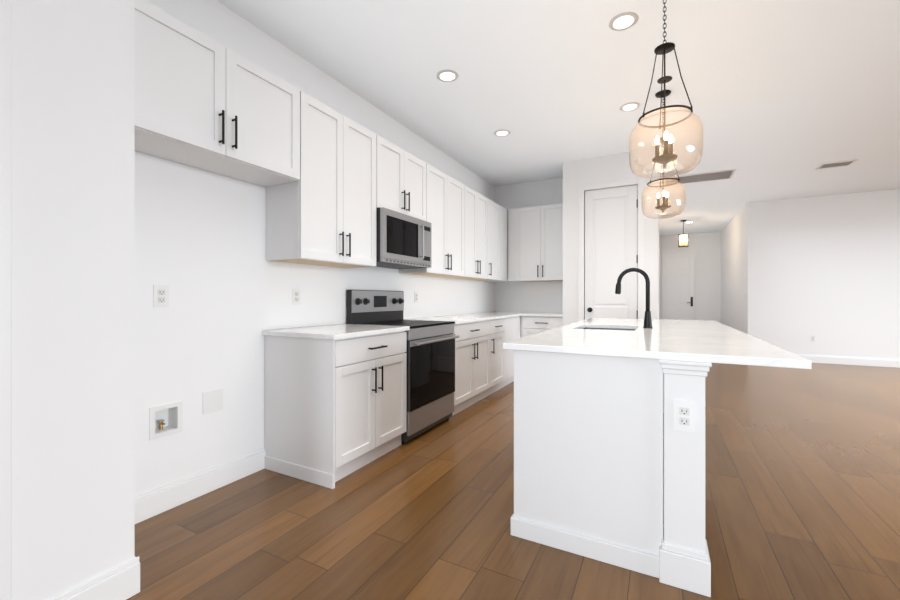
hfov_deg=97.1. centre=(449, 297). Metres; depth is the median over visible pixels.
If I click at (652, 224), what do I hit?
wall
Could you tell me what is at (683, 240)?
lantern pendant light
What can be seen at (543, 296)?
wall
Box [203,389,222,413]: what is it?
blank wall plate
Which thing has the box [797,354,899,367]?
baseboard
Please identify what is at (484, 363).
base cabinet
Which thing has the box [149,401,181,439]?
washer outlet box
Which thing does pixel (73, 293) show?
wall
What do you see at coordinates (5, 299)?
door frame
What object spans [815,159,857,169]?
ceiling vent
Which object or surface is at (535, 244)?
upper cabinet
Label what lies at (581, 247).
door frame
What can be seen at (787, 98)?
ceiling
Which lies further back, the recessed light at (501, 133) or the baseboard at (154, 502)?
the recessed light at (501, 133)
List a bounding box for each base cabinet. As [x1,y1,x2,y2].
[262,324,409,488]
[403,312,562,415]
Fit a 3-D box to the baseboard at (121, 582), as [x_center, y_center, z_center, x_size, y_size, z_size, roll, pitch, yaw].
[-2.317,1.062,-0.587,0.014,0.135,4.794,0,0,28]
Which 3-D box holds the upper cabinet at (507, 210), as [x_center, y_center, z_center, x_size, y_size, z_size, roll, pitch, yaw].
[0.779,-0.780,6.096,0.328,1.060,0.332,0,0,28]
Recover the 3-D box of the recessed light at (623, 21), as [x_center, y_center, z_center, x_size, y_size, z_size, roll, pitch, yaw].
[1.111,-1.767,2.546,0.176,0.006,0.176,0,0,28]
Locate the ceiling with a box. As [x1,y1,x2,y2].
[217,0,899,235]
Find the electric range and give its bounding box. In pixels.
[347,290,458,443]
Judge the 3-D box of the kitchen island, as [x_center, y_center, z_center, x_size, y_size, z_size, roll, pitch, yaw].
[1.292,0.688,2.931,0.803,0.886,2.828,0,0,28]
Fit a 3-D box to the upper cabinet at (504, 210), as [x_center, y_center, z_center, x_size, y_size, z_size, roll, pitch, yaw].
[0.620,-0.780,5.796,0.328,1.060,0.346,0,0,28]
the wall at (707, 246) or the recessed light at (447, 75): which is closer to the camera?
the recessed light at (447, 75)
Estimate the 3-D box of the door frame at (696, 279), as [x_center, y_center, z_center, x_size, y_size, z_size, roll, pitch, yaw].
[6.366,-0.107,11.104,0.950,2.475,0.016,0,0,28]
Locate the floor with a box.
[127,363,899,599]
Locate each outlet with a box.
[153,285,168,306]
[292,288,300,304]
[414,292,417,302]
[674,400,694,432]
[810,335,815,341]
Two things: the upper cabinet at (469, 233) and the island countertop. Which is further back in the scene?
the upper cabinet at (469, 233)
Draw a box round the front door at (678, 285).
[662,252,694,319]
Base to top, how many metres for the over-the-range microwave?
0.431 m
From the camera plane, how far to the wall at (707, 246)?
10.79 m
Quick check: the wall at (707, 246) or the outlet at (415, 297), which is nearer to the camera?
the outlet at (415, 297)
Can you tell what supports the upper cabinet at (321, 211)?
attached to the wall at (200, 242)
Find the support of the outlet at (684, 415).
attached to the kitchen island
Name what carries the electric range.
on the floor
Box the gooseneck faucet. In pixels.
[615,268,652,327]
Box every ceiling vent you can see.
[664,169,735,184]
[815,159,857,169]
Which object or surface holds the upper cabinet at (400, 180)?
attached to the wall at (200, 242)
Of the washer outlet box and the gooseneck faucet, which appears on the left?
the washer outlet box
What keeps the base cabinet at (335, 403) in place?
on the floor
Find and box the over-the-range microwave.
[375,207,430,268]
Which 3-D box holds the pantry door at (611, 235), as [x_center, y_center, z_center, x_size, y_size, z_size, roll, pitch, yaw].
[1.987,-0.123,4.928,0.614,2.486,0.097,0,0,28]
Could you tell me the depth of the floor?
2.02 m
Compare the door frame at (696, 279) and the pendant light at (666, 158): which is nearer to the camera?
the pendant light at (666, 158)
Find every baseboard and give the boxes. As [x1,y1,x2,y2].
[51,556,139,599]
[135,448,264,523]
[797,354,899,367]
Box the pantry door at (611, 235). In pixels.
[585,185,637,319]
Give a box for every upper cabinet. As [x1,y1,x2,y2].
[135,0,299,186]
[266,91,375,267]
[376,135,425,220]
[399,163,466,278]
[467,187,490,278]
[467,200,502,281]
[503,207,506,281]
[507,210,510,281]
[508,204,562,281]
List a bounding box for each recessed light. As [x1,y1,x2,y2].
[436,70,457,81]
[494,130,509,136]
[609,12,638,30]
[620,102,639,110]
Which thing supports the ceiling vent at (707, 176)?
in the ceiling
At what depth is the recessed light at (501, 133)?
4.26 m
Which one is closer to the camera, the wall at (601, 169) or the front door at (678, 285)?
the wall at (601, 169)
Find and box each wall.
[12,0,134,599]
[135,0,494,495]
[495,177,562,312]
[563,149,646,325]
[647,149,658,318]
[659,232,720,322]
[721,189,899,358]
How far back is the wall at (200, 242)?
2.40 m
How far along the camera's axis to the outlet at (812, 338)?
6.94 m
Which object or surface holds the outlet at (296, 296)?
attached to the wall at (200, 242)
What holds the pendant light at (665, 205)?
hanging from the ceiling
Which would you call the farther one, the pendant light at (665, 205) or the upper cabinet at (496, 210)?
the upper cabinet at (496, 210)
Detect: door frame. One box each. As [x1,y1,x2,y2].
[0,0,11,599]
[578,178,643,321]
[659,249,697,319]
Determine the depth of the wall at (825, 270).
6.91 m
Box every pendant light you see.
[629,0,702,178]
[642,90,685,218]
[678,220,688,246]
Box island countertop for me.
[503,318,811,368]
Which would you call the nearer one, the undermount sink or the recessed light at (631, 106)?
the undermount sink
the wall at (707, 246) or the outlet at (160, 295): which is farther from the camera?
the wall at (707, 246)
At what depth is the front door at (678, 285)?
11.07 m
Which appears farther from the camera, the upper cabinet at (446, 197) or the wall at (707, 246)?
the wall at (707, 246)
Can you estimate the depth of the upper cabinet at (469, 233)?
4.94 m
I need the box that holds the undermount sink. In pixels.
[583,328,635,330]
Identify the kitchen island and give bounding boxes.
[503,346,718,596]
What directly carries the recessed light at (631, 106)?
in the ceiling
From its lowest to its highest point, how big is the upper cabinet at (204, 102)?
0.572 m

